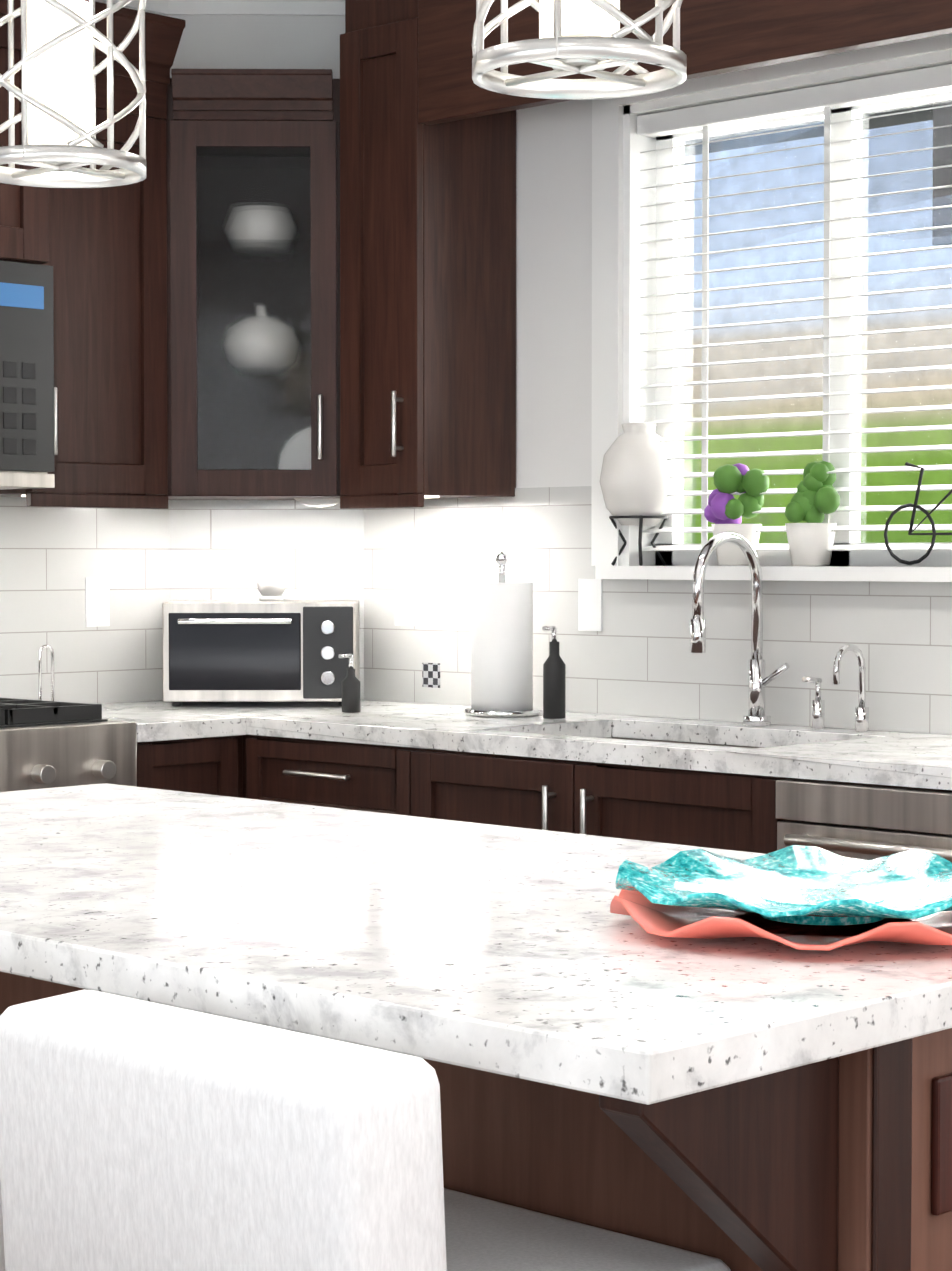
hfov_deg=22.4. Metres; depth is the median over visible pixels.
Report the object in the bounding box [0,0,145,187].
pendant light
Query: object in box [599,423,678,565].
decor
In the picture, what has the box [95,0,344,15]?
crown molding
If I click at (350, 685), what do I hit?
soap bottle
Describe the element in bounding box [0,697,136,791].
range
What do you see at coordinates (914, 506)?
decor
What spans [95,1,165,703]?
wall
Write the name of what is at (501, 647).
paper towel holder
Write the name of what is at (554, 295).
wall
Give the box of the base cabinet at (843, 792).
[101,699,951,861]
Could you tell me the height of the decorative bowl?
0.056 m
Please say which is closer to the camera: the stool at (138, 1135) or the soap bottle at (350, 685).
the stool at (138, 1135)
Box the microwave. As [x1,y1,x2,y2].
[0,260,54,489]
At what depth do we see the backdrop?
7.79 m
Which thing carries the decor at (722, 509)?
attached to the window
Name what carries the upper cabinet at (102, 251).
attached to the wall at (164, 15)
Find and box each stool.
[0,989,730,1270]
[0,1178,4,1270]
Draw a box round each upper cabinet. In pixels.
[0,0,111,271]
[0,7,185,508]
[164,69,434,507]
[340,0,951,508]
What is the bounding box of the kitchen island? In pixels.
[0,975,951,1270]
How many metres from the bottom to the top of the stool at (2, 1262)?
0.903 m
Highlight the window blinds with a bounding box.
[637,64,951,550]
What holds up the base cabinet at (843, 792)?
on the floor
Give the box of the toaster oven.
[162,571,358,705]
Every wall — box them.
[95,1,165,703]
[166,15,951,734]
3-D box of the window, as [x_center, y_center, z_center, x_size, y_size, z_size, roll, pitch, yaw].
[0.750,-0.693,5.134,1.220,1.150,0.200,2,3,44]
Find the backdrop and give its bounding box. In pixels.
[683,99,951,543]
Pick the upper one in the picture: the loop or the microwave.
the microwave
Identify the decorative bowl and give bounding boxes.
[610,845,951,950]
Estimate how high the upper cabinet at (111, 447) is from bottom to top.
1.127 m
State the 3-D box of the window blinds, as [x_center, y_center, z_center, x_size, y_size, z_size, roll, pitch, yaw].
[0.747,-0.670,5.131,1.010,0.986,0.056,2,3,44]
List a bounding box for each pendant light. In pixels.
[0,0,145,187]
[472,0,686,99]
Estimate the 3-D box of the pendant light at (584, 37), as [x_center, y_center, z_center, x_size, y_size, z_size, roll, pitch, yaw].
[0.105,-1.067,2.432,0.219,1.004,0.219,2,3,44]
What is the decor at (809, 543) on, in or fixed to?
attached to the window
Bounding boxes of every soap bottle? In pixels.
[338,654,360,712]
[542,626,565,718]
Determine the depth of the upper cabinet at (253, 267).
5.65 m
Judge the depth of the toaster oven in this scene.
5.75 m
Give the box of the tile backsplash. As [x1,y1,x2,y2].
[0,486,951,733]
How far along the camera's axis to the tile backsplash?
5.76 m
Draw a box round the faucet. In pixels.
[690,531,868,731]
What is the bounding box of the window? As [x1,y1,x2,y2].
[591,33,951,581]
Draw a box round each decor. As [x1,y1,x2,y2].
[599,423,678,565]
[704,463,768,564]
[785,460,839,564]
[884,462,951,564]
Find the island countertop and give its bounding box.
[0,783,951,1110]
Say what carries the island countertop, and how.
on the kitchen island
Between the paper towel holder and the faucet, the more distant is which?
the paper towel holder
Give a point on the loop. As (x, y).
(49, 647)
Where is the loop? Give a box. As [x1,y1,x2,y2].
[38,645,53,700]
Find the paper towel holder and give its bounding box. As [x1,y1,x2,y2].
[465,551,538,716]
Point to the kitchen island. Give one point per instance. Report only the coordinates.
(744, 1103)
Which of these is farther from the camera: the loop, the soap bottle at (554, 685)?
the loop

